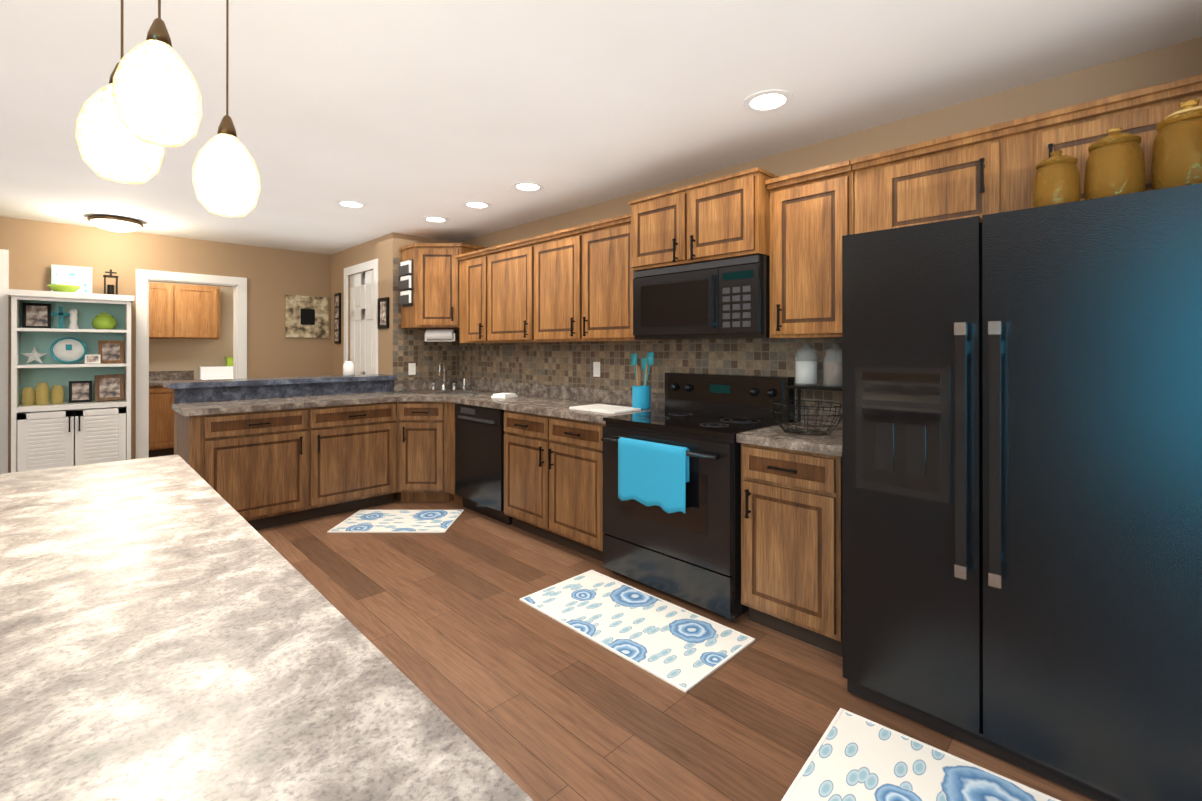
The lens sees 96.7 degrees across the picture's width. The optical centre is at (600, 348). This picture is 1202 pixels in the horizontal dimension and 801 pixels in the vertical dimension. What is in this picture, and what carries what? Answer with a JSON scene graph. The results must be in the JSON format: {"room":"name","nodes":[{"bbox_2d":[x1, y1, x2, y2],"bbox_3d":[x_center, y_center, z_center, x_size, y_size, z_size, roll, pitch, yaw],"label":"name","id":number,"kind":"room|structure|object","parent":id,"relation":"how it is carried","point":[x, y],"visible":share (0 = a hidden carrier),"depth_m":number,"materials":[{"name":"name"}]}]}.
{"room":"kitchen","nodes":[
{"label":"kitchen","id":0,"kind":"room"},
{"bbox_2d":[0,216,330,473],"bbox_3d":[-4.819,0.103,4.865,4.630,2.440,0.138,0,0,-45],"label":"wall","id":1,"kind":"structure","parent":0,"point":[262,281],"depth_m":5.25,"materials":[{"name":"beige paint"}]},
{"bbox_2d":[285,295,328,337],"bbox_3d":[-3.394,-0.364,6.184,0.450,0.480,0.030,0,0,-45],"label":"framed picture","id":2,"kind":"object","parent":1,"relation":"attached to","point":[306,316],"visible":0.98,"depth_m":6.17,"materials":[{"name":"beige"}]},
{"bbox_2d":[293,301,321,331],"bbox_3d":[-3.400,-0.364,6.190,0.310,0.340,0.012,0,0,-45],"label":"art","id":3,"kind":"object","parent":2,"relation":"attached to","point":[307,315],"depth_m":6.18},
{"bbox_2d":[149,281,232,379],"bbox_3d":[-5.853,0.108,6.950,2.740,2.440,0.120,0,0,-45],"label":"wall","id":4,"kind":"structure","parent":0,"point":[179,354],"depth_m":7.24,"materials":[{"name":"beige paint"}]},
{"bbox_2d":[149,282,180,338],"bbox_3d":[-5.719,-0.473,6.752,0.600,0.700,0.341,0,0,-45],"label":"upper cabinet","id":5,"kind":"object","parent":4,"relation":"attached to","point":[180,311],"depth_m":6.74,"materials":[{"name":"brown wood"}]},
{"bbox_2d":[149,370,192,381],"bbox_3d":[-6.081,0.355,6.619,1.670,0.116,0.020,0,0,-45],"label":"backsplash","id":6,"kind":"structure","parent":4,"relation":"attached to","point":[153,375],"depth_m":7.01,"materials":[{"name":"grey stone"}]},
{"bbox_2d":[181,284,219,339],"bbox_3d":[-5.401,-0.472,7.068,0.555,0.700,0.341,0,0,-45],"label":"upper cabinet","id":7,"kind":"object","parent":4,"relation":"attached to","point":[200,305],"depth_m":7.00,"materials":[{"name":"brown wood"}]},
{"bbox_2d":[163,374,398,388],"bbox_3d":[-2.667,0.276,4.610,1.686,0.040,0.370,0,0,-45],"label":"countertop","id":8,"kind":"structure","parent":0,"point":[222,383],"depth_m":4.38,"materials":[{"name":"grey stone"}]},
{"bbox_2d":[343,361,354,375],"bbox_3d":[-2.346,0.188,4.978,0.100,0.135,0.097,0,0,-45],"label":"candle jar","id":9,"kind":"object","parent":8,"relation":"on","point":[348,368],"visible":0.96,"depth_m":4.94,"materials":[{"name":"white glass"}]},
{"bbox_2d":[330,235,386,375],"bbox_3d":[-2.635,0.105,5.826,0.176,2.440,1.608,0,0,-45],"label":"wall","id":10,"kind":"structure","parent":0,"point":[370,255],"depth_m":5.80,"materials":[{"name":"white"}]},
{"bbox_2d":[334,293,340,343],"bbox_3d":[-3.037,-0.344,6.168,0.023,0.580,0.160,0,0,-45],"label":"picture frame","id":11,"kind":"object","parent":10,"relation":"attached to","point":[337,318],"visible":1,"depth_m":6.14,"materials":[{"name":"black wood"}]},
{"bbox_2d":[335,296,338,340],"bbox_3d":[-3.044,-0.342,6.160,0.003,0.515,0.110,0,0,-45],"label":"art","id":12,"kind":"object","parent":11,"relation":"attached to","point":[336,297],"depth_m":6.15},
{"bbox_2d":[350,270,372,374],"bbox_3d":[-2.534,0.253,5.736,0.038,2.128,0.730,0,0,-45],"label":"door leaf","id":13,"kind":"structure","parent":10,"relation":"in","point":[361,321],"depth_m":5.75,"materials":[{"name":"white wood"}]},
{"bbox_2d":[378,297,388,328],"bbox_3d":[-2.145,-0.346,5.271,0.020,0.300,0.230,0,0,-45],"label":"picture frame","id":14,"kind":"object","parent":10,"relation":"attached to","point":[383,313],"visible":0.98,"depth_m":5.27,"materials":[{"name":"black wood"}]},
{"bbox_2d":[380,301,385,324],"bbox_3d":[-2.142,-0.346,5.274,0.009,0.230,0.160,0,0,-45],"label":"art","id":15,"kind":"object","parent":14,"relation":"attached to","point":[382,303],"depth_m":5.27},
{"bbox_2d":[387,232,456,380],"bbox_3d":[-1.798,0.104,5.426,0.689,2.440,0.138,0,0,-45],"label":"wall","id":16,"kind":"structure","parent":0,"point":[412,354],"depth_m":5.24,"materials":[{"name":"tile"}]},
{"bbox_2d":[175,377,454,400],"bbox_3d":[-2.339,0.353,4.788,2.333,0.113,0.021,0,0,-45],"label":"backsplash","id":17,"kind":"structure","parent":16,"relation":"attached to","point":[233,392],"depth_m":4.54,"materials":[{"name":"grey stone"}]},
{"bbox_2d":[399,245,406,327],"bbox_3d":[-1.656,-0.586,5.297,0.647,0.780,0.257,0,0,-45],"label":"upper cabinet","id":18,"kind":"object","parent":16,"relation":"attached to","point":[403,264],"depth_m":5.10,"materials":[{"name":"brown wood"}]},
{"bbox_2d":[409,363,415,374],"bbox_3d":[-1.862,0.204,5.271,0.070,0.114,0.006,0,0,-45],"label":"outlet","id":19,"kind":"object","parent":16,"relation":"attached to","point":[412,366],"depth_m":5.27,"materials":[{"name":"white plastic"}]},
{"bbox_2d":[0,0,1201,254],"bbox_3d":[-1.904,-1.172,2.335,5.440,0.100,12.240,0,0,-45],"label":"ceiling","id":20,"kind":"structure","parent":0,"point":[402,116],"depth_m":2.29,"materials":[{"name":"white paint"}]},
{"bbox_2d":[87,215,143,231],"bbox_3d":[-4.200,-1.065,4.634,0.370,0.103,0.370,0,0,-45],"label":"flush ceiling light","id":21,"kind":"object","parent":20,"relation":"attached to","point":[115,223],"visible":1,"depth_m":4.54,"materials":[{"name":"white glass"}]},
{"bbox_2d":[75,0,259,216],"bbox_3d":[-1.112,-0.758,1.422,0.408,0.729,0.418,0,0,-45],"label":"pendant light","id":22,"kind":"object","parent":20,"relation":"hanging from","point":[140,111],"visible":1,"depth_m":1.29,"materials":[{"name":"white glass"}]},
{"bbox_2d":[335,200,366,207],"bbox_3d":[-1.932,-1.115,4.138,0.220,0.006,0.220,0,0,-45],"label":"recessed light","id":23,"kind":"object","parent":20,"relation":"in","point":[338,202],"depth_m":4.13,"materials":[{"name":"white"}]},
{"bbox_2d":[423,216,448,222],"bbox_3d":[-1.428,-1.114,4.624,0.220,0.006,0.220,0,0,-45],"label":"recessed light","id":24,"kind":"object","parent":20,"relation":"in","point":[426,217],"depth_m":4.63,"materials":[{"name":"white"}]},
{"bbox_2d":[462,201,490,208],"bbox_3d":[-0.963,-1.115,4.155,0.220,0.006,0.220,0,0,-45],"label":"recessed light","id":25,"kind":"object","parent":20,"relation":"in","point":[465,203],"depth_m":4.15,"materials":[{"name":"white"}]},
{"bbox_2d":[512,181,543,191],"bbox_3d":[-0.505,-1.116,3.694,0.220,0.006,0.220,0,0,-45],"label":"recessed light","id":26,"kind":"object","parent":20,"relation":"in","point":[540,186],"depth_m":3.69,"materials":[{"name":"white"}]},
{"bbox_2d":[743,89,792,112],"bbox_3d":[0.755,-1.118,2.424,0.220,0.006,0.220,0,0,-45],"label":"recessed light","id":27,"kind":"object","parent":20,"relation":"in","point":[787,95],"depth_m":2.42,"materials":[{"name":"white"}]},
{"bbox_2d":[256,498,1095,800],"bbox_3d":[-1.904,1.368,2.330,5.440,0.100,12.240,0,0,-45],"label":"floor","id":28,"kind":"structure","parent":0,"point":[532,704],"depth_m":2.12,"materials":[{"name":"brown wood"}]},
{"bbox_2d":[7,289,133,472],"bbox_3d":[-4.622,0.423,4.694,0.770,1.800,0.404,0,0,-45],"label":"hutch","id":29,"kind":"object","parent":28,"relation":"on","point":[66,433],"visible":0.67,"depth_m":4.65,"materials":[{"name":"white wood"}]},
{"bbox_2d":[22,387,34,405],"bbox_3d":[-4.847,0.407,4.531,0.080,0.150,0.080,0,0,-45],"label":"jar","id":30,"kind":"object","parent":29,"relation":"in","point":[28,396],"visible":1,"depth_m":4.50,"materials":[{"name":"yellow ceramic"}]},
{"bbox_2d":[21,346,46,363],"bbox_3d":[-4.867,0.059,4.594,0.162,0.152,0.044,0,0,-45],"label":"starfish","id":31,"kind":"object","parent":29,"relation":"in","point":[34,355],"visible":1,"depth_m":4.59,"materials":[{"name":"white"}]},
{"bbox_2d":[22,303,50,327],"bbox_3d":[-4.848,-0.278,4.598,0.170,0.220,0.046,0,0,-45],"label":"frame","id":32,"kind":"object","parent":29,"relation":"in","point":[36,315],"visible":0.81,"depth_m":4.59,"materials":[{"name":"black wood"}]},
{"bbox_2d":[26,305,47,325],"bbox_3d":[-4.851,-0.278,4.600,0.126,0.176,0.006,0,-8,-45],"label":"art","id":33,"kind":"object","parent":32,"relation":"attached to","point":[36,315],"depth_m":4.60},
{"bbox_2d":[35,382,48,404],"bbox_3d":[-4.762,0.387,4.559,0.080,0.190,0.080,0,0,-45],"label":"jar","id":34,"kind":"object","parent":29,"relation":"in","point":[41,393],"visible":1,"depth_m":4.53,"materials":[{"name":"yellow ceramic"}]},
{"bbox_2d":[51,385,63,403],"bbox_3d":[-4.726,0.402,4.650,0.080,0.160,0.080,0,0,-45],"label":"jar","id":35,"kind":"object","parent":29,"relation":"in","point":[57,394],"visible":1,"depth_m":4.63,"materials":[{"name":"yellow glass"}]},
{"bbox_2d":[51,306,69,328],"bbox_3d":[-4.733,-0.268,4.687,0.120,0.200,0.040,0,0,-45],"label":"cross","id":36,"kind":"object","parent":29,"relation":"in","point":[60,313],"visible":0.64,"depth_m":4.68,"materials":[{"name":"teal"}]},
{"bbox_2d":[47,284,80,291],"bbox_3d":[-4.648,-0.511,4.631,0.210,0.065,0.207,0,0,-45],"label":"bowl","id":37,"kind":"object","parent":29,"relation":"on","point":[63,288],"visible":0.81,"depth_m":4.57,"materials":[{"name":"green ceramic"}]},
{"bbox_2d":[50,337,86,362],"bbox_3d":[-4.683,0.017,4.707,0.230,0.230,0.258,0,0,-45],"label":"plate","id":38,"kind":"object","parent":29,"relation":"in","point":[68,350],"visible":1,"depth_m":4.67,"materials":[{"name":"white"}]},
{"bbox_2d":[51,264,91,292],"bbox_3d":[-4.737,-0.608,4.791,0.260,0.260,0.042,0,0,-45],"label":"sign","id":39,"kind":"object","parent":29,"relation":"on","point":[72,275],"visible":0.67,"depth_m":4.80,"materials":[{"name":"white"}]},
{"bbox_2d":[56,268,87,291],"bbox_3d":[-4.739,-0.608,4.793,0.200,0.200,0.006,0,-6,-45],"label":"art","id":40,"kind":"object","parent":39,"relation":"attached to","point":[65,276],"depth_m":4.80},
{"bbox_2d":[68,309,78,328],"bbox_3d":[-4.655,-0.258,4.722,0.070,0.180,0.070,0,0,-45],"label":"figurine","id":41,"kind":"object","parent":29,"relation":"in","point":[73,317],"visible":0.94,"depth_m":4.70,"materials":[{"name":"white ceramic"}]},
{"bbox_2d":[69,381,91,402],"bbox_3d":[-4.655,0.387,4.785,0.150,0.190,0.041,0,0,-45],"label":"frame","id":42,"kind":"object","parent":29,"relation":"in","point":[80,391],"visible":0.98,"depth_m":4.78,"materials":[{"name":"black wood"}]},
{"bbox_2d":[72,383,88,399],"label":"art","id":43,"kind":"object","parent":42,"relation":"attached to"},
{"bbox_2d":[85,355,99,363],"bbox_3d":[-4.514,0.096,4.750,0.100,0.081,0.031,0,0,-45],"label":"frame","id":44,"kind":"object","parent":29,"relation":"in","point":[92,359],"visible":1,"depth_m":4.75,"materials":[{"name":"white"}]},
{"bbox_2d":[87,356,98,361],"bbox_3d":[-4.516,0.097,4.752,0.076,0.056,0.006,0,-12,-45],"label":"art","id":45,"kind":"object","parent":44,"relation":"attached to","point":[89,358],"depth_m":4.75},
{"bbox_2d":[92,312,116,329],"bbox_3d":[-4.513,-0.249,4.863,0.170,0.163,0.170,0,0,-45],"label":"pot","id":46,"kind":"object","parent":29,"relation":"in","point":[104,320],"visible":0.96,"depth_m":4.81,"materials":[{"name":"green ceramic"}]},
{"bbox_2d":[95,374,124,401],"bbox_3d":[-4.486,0.359,4.886,0.210,0.246,0.064,0,0,-33],"label":"frame","id":47,"kind":"object","parent":29,"relation":"in","point":[111,387],"visible":0.96,"depth_m":4.88,"materials":[{"name":"brown wood"}]},
{"bbox_2d":[99,377,119,397],"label":"art","id":48,"kind":"object","parent":47,"relation":"attached to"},
{"bbox_2d":[103,269,118,294],"bbox_3d":[-4.464,-0.598,4.871,0.100,0.240,0.100,0,0,-45],"label":"lantern","id":49,"kind":"object","parent":29,"relation":"on","point":[110,289],"visible":0.85,"depth_m":4.86,"materials":[{"name":"grey metal"}]},
{"bbox_2d":[98,340,123,362],"bbox_3d":[-4.503,0.033,4.916,0.170,0.209,0.051,0,0,-45],"label":"frame","id":50,"kind":"object","parent":29,"relation":"in","point":[109,351],"visible":0.96,"depth_m":4.91,"materials":[{"name":"brown wood"}]},
{"bbox_2d":[102,343,119,359],"bbox_3d":[-4.505,0.033,4.918,0.120,0.160,0.006,0,-10,-45],"label":"art","id":51,"kind":"object","parent":50,"relation":"attached to","point":[110,351],"depth_m":4.92},
{"bbox_2d":[149,386,173,457],"bbox_3d":[-5.510,0.890,6.760,0.620,0.874,0.621,0,0,-45],"label":"base cabinet","id":52,"kind":"object","parent":28,"relation":"on","point":[161,424],"depth_m":6.50,"materials":[{"name":"brown wood"}]},
{"bbox_2d":[149,378,194,385],"bbox_3d":[-5.866,0.432,6.402,1.670,0.039,0.630,0,0,-45],"label":"countertop","id":53,"kind":"structure","parent":52,"relation":"on","point":[159,382],"depth_m":6.87,"materials":[{"name":"grey stone"}]},
{"bbox_2d":[198,366,232,379],"bbox_3d":[-4.968,0.783,7.243,0.690,1.070,0.660,0,0,-45],"label":"washing machine","id":54,"kind":"object","parent":28,"relation":"on","point":[214,372],"visible":0.15,"depth_m":7.22,"materials":[{"name":"white"}]},
{"bbox_2d":[224,357,232,365],"bbox_3d":[-5.098,0.178,7.467,0.240,0.140,0.140,0,0,-45],"label":"tub","id":55,"kind":"object","parent":54,"relation":"on","point":[228,361],"visible":0.29,"depth_m":7.37,"materials":[{"name":"green ceramic"}]},
{"bbox_2d":[175,413,298,529],"bbox_3d":[-2.656,0.885,4.027,0.782,0.874,0.611,0,0,-45],"label":"base cabinet","id":56,"kind":"object","parent":28,"relation":"on","point":[264,497],"depth_m":3.76,"materials":[{"name":"brown wood"}]},
{"bbox_2d":[0,455,533,800],"bbox_3d":[-1.152,0.790,0.935,0.900,1.050,2.200,0,0,-45],"label":"kitchen island","id":57,"kind":"object","parent":28,"relation":"on","point":[175,628],"visible":1,"depth_m":0.67,"materials":[{"name":"beige stone"}]},
{"bbox_2d":[299,453,398,521],"bbox_3d":[-2.166,0.886,4.479,0.799,0.874,0.661,0,0,-45],"label":"base cabinet","id":58,"kind":"object","parent":28,"relation":"on","point":[338,487],"depth_m":4.26,"materials":[{"name":"brown wood"}]},
{"bbox_2d":[327,510,463,532],"bbox_3d":[-1.536,1.316,4.089,0.844,0.008,0.524,0,0,0],"label":"area rug","id":59,"kind":"object","parent":28,"relation":"on","point":[401,521],"visible":0.92,"depth_m":4.06,"materials":[{"name":"white fabric"}]},
{"bbox_2d":[367,385,506,504],"bbox_3d":[-1.517,0.867,4.962,0.894,0.914,0.889,0,0,-45],"label":"base cabinet","id":60,"kind":"object","parent":28,"relation":"on","point":[425,475],"depth_m":4.53,"materials":[{"name":"brown wood"}]},
{"bbox_2d":[455,403,511,524],"bbox_3d":[-0.764,0.888,4.391,0.620,0.868,0.670,0,0,-45],"label":"dishwasher","id":61,"kind":"object","parent":28,"relation":"on","point":[479,458],"visible":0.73,"depth_m":4.16,"materials":[{"name":"black metal"}]},
{"bbox_2d":[504,421,605,561],"bbox_3d":[-0.131,0.884,3.762,0.616,0.874,1.065,0,0,-45],"label":"base cabinet","id":62,"kind":"object","parent":28,"relation":"on","point":[553,482],"depth_m":3.48,"materials":[{"name":"brown wood"}]},
{"bbox_2d":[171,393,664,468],"bbox_3d":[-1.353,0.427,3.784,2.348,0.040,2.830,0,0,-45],"label":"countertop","id":63,"kind":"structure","parent":62,"relation":"on","point":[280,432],"depth_m":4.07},
{"bbox_2d":[382,361,485,394],"bbox_3d":[-1.519,0.353,4.948,0.923,0.460,0.923,0,0,-45],"label":"sink","id":64,"kind":"object","parent":63,"relation":"in","point":[445,386],"depth_m":5.16,"materials":[{"name":"silver metal"}]},
{"bbox_2d":[491,393,517,398],"bbox_3d":[-0.800,0.391,4.442,0.140,0.032,0.180,0,0,25],"label":"cloth","id":65,"kind":"object","parent":63,"relation":"on","point":[504,395],"visible":1,"depth_m":4.38,"materials":[{"name":"white fabric"}]},
{"bbox_2d":[569,404,640,413],"bbox_3d":[0.024,0.399,3.555,0.300,0.013,0.420,0,0,-45],"label":"cutting board","id":66,"kind":"object","parent":63,"relation":"on","point":[608,409],"visible":1,"depth_m":3.51,"materials":[{"name":"white"}]},
{"bbox_2d":[631,352,653,409],"bbox_3d":[0.275,0.216,3.586,0.124,0.379,0.222,0,0,-45],"label":"utensil crock","id":67,"kind":"object","parent":63,"relation":"on","point":[641,396],"visible":0.98,"depth_m":3.54,"materials":[{"name":"blue ceramic"}]},
{"bbox_2d":[519,570,754,692],"bbox_3d":[0.134,1.313,2.605,0.524,0.008,1.064,0,0,-45],"label":"area rug","id":68,"kind":"object","parent":28,"relation":"on","point":[681,649],"visible":0.94,"depth_m":2.51,"materials":[{"name":"white fabric"}]},
{"bbox_2d":[601,372,794,621],"bbox_3d":[0.518,0.740,3.030,0.737,1.160,0.864,0,0,-45],"label":"range","id":69,"kind":"object","parent":28,"relation":"on","point":[672,498],"visible":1,"depth_m":2.80,"materials":[{"name":"black metal"}]},
{"bbox_2d":[618,437,688,513],"bbox_3d":[0.264,0.660,2.796,0.046,0.341,0.451,0,0,-45],"label":"towel","id":70,"kind":"object","parent":69,"relation":"hanging from","point":[649,473],"depth_m":2.77,"materials":[{"name":"blue fabric"}]},
{"bbox_2d":[603,410,793,437],"bbox_3d":[0.547,0.415,3.059,0.655,0.020,0.864,0,0,-45],"label":"cooktop","id":71,"kind":"object","parent":69,"relation":"in","point":[697,423],"depth_m":2.96,"materials":[{"name":"black glass"}]},
{"bbox_2d":[710,384,729,393],"bbox_3d":[0.718,0.245,3.229,0.003,0.050,0.140,0,0,-45],"label":"clock","id":72,"kind":"object","parent":69,"relation":"on","point":[714,388],"depth_m":3.23,"materials":[{"name":"teal glass"}]},
{"bbox_2d":[736,441,842,656],"bbox_3d":[1.035,0.882,2.588,0.616,0.874,0.465,0,0,-45],"label":"base cabinet","id":73,"kind":"object","parent":28,"relation":"on","point":[792,560],"depth_m":2.35,"materials":[{"name":"brown wood"}]},
{"bbox_2d":[736,421,841,452],"bbox_3d":[1.040,0.425,2.586,0.638,0.040,0.490,0,0,-45],"label":"countertop","id":74,"kind":"structure","parent":73,"relation":"on","point":[774,435],"depth_m":2.45,"materials":[{"name":"grey stone"}]},
{"bbox_2d":[769,400,841,435],"bbox_3d":[0.982,0.333,2.561,0.285,0.141,0.355,0,0,-45],"label":"wire basket","id":75,"kind":"object","parent":74,"relation":"on","point":[812,431],"visible":0.96,"depth_m":2.55,"materials":[{"name":"grey metal"}]},
{"bbox_2d":[785,385,841,422],"bbox_3d":[1.146,0.302,2.790,0.155,0.204,0.315,0,0,-45],"label":"stand","id":76,"kind":"object","parent":74,"relation":"on","point":[810,387],"visible":0.52,"depth_m":2.84,"materials":[{"name":"grey metal"}]},
{"bbox_2d":[794,344,818,385],"bbox_3d":[1.093,0.087,2.848,0.124,0.224,0.124,0,0,-45],"label":"canister","id":77,"kind":"object","parent":76,"relation":"on","point":[806,372],"visible":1,"depth_m":2.81,"materials":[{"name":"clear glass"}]},
{"bbox_2d":[823,344,841,387],"bbox_3d":[1.202,0.087,2.738,0.124,0.224,0.124,0,0,-45],"label":"canister","id":78,"kind":"object","parent":76,"relation":"on","point":[833,373],"visible":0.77,"depth_m":2.70,"materials":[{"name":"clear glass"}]},
{"bbox_2d":[781,708,1060,800],"bbox_3d":[1.105,1.310,1.314,1.184,0.008,0.644,0,0,41],"label":"area rug","id":79,"kind":"object","parent":28,"relation":"on","point":[854,757],"visible":1,"depth_m":1.65,"materials":[{"name":"white fabric"}]},
{"bbox_2d":[842,183,1201,800],"bbox_3d":[1.534,0.439,1.922,0.837,1.733,1.025,0,0,-45],"label":"refrigerator","id":80,"kind":"object","parent":28,"relation":"on","point":[1022,481],"visible":1,"depth_m":1.62,"materials":[{"name":"black metal"}]},
{"bbox_2d":[842,216,982,734],"bbox_3d":[1.089,0.410,1.899,0.060,1.675,0.430,0,0,-45],"label":"freezer","id":81,"kind":"object","parent":80,"relation":"in","point":[913,629],"depth_m":1.86,"materials":[{"name":"black metal"}]},
{"bbox_2d":[1033,150,1080,207],"bbox_3d":[1.524,-0.545,1.790,0.124,0.232,0.122,0,0,-45],"label":"jar","id":82,"kind":"object","parent":80,"relation":"on","point":[1057,179],"visible":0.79,"depth_m":1.75,"materials":[{"name":"yellow ceramic"}]},
{"bbox_2d":[1084,127,1145,199],"bbox_3d":[1.622,-0.563,1.691,0.143,0.267,0.140,0,0,-45],"label":"jar","id":83,"kind":"object","parent":80,"relation":"on","point":[1115,163],"visible":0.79,"depth_m":1.64,"materials":[{"name":"yellow ceramic"}]},
{"bbox_2d":[1151,99,1201,189],"bbox_3d":[1.754,-0.580,1.558,0.161,0.302,0.212,0,0,-45],"label":"jar","id":84,"kind":"object","parent":80,"relation":"on","point":[1177,153],"visible":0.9,"depth_m":1.55,"materials":[{"name":"yellow ceramic"}]},
{"bbox_2d":[457,37,1201,420],"bbox_3d":[-0.019,0.102,4.202,0.130,2.440,12.240,0,0,-45],"label":"wall","id":85,"kind":"structure","parent":0,"point":[555,363],"depth_m":3.10,"materials":[{"name":"tile"}]},
{"bbox_2d":[407,243,490,329],"bbox_3d":[-1.445,-0.586,5.085,0.647,0.780,0.340,0,0,-45],"label":"upper cabinet","id":86,"kind":"object","parent":85,"relation":"attached to","point":[430,266],"depth_m":4.97,"materials":[{"name":"brown wood"}]},
{"bbox_2d":[455,250,478,342],"bbox_3d":[-1.015,-0.441,4.874,0.334,0.784,0.555,0,0,-45],"label":"upper cabinet","id":87,"kind":"object","parent":85,"relation":"attached to","point":[467,265],"depth_m":4.83,"materials":[{"name":"brown wood"}]},
{"bbox_2d":[479,242,538,342],"bbox_3d":[-0.640,-0.441,4.496,0.334,0.784,0.790,0,0,-45],"label":"upper cabinet","id":88,"kind":"object","parent":85,"relation":"attached to","point":[500,267],"depth_m":4.46,"materials":[{"name":"brown wood"}]},
{"bbox_2d":[593,362,599,376],"bbox_3d":[-0.033,0.162,4.119,0.006,0.114,0.070,0,0,-45],"label":"electrical outlet","id":89,"kind":"object","parent":85,"relation":"attached to","point":[594,369],"visible":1,"depth_m":4.12,"materials":[{"name":"white plastic"}]},
{"bbox_2d":[523,218,671,342],"bbox_3d":[-0.051,-0.443,3.903,0.334,0.784,1.162,0,0,-45],"label":"upper cabinet","id":90,"kind":"object","parent":85,"relation":"attached to","point":[573,284],"depth_m":3.78,"materials":[{"name":"brown wood"}]},
{"bbox_2d":[455,378,841,424],"bbox_3d":[-0.039,0.358,4.114,0.018,0.100,4.178,0,0,-45],"label":"backsplash","id":91,"kind":"structure","parent":85,"relation":"attached to","point":[621,397],"depth_m":4.18,"materials":[{"name":"grey stone"}]},
{"bbox_2d":[623,167,786,273],"bbox_3d":[0.630,-0.694,3.143,0.439,0.428,0.866,0,0,-45],"label":"upper cabinet","id":92,"kind":"object","parent":85,"relation":"attached to","point":[724,217],"depth_m":2.92,"materials":[{"name":"brown wood"}]},
{"bbox_2d":[633,254,782,339],"bbox_3d":[0.629,-0.266,3.142,0.435,0.423,0.856,0,0,-45],"label":"microwave","id":93,"kind":"object","parent":92,"relation":"attached to","point":[726,299],"visible":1,"depth_m":2.94,"materials":[{"name":"black metal"}]},
{"bbox_2d":[767,162,854,338],"bbox_3d":[1.122,-0.445,2.721,0.334,0.784,0.417,0,0,-45],"label":"upper cabinet","id":94,"kind":"object","parent":85,"relation":"attached to","point":[809,214],"depth_m":2.60,"materials":[{"name":"brown wood"}]},
{"bbox_2d":[855,122,1010,233],"bbox_3d":[1.483,-0.647,2.357,0.334,0.381,0.598,0,0,-45],"label":"upper cabinet","id":95,"kind":"object","parent":85,"relation":"attached to","point":[968,175],"depth_m":2.22,"materials":[{"name":"brown wood"}]},
{"bbox_2d":[1011,78,1201,210],"bbox_3d":[1.892,-0.648,1.945,0.334,0.381,0.563,0,0,-45],"label":"upper cabinet","id":96,"kind":"object","parent":85,"relation":"attached to","point":[1033,140],"depth_m":1.89,"materials":[{"name":"brown wood"}]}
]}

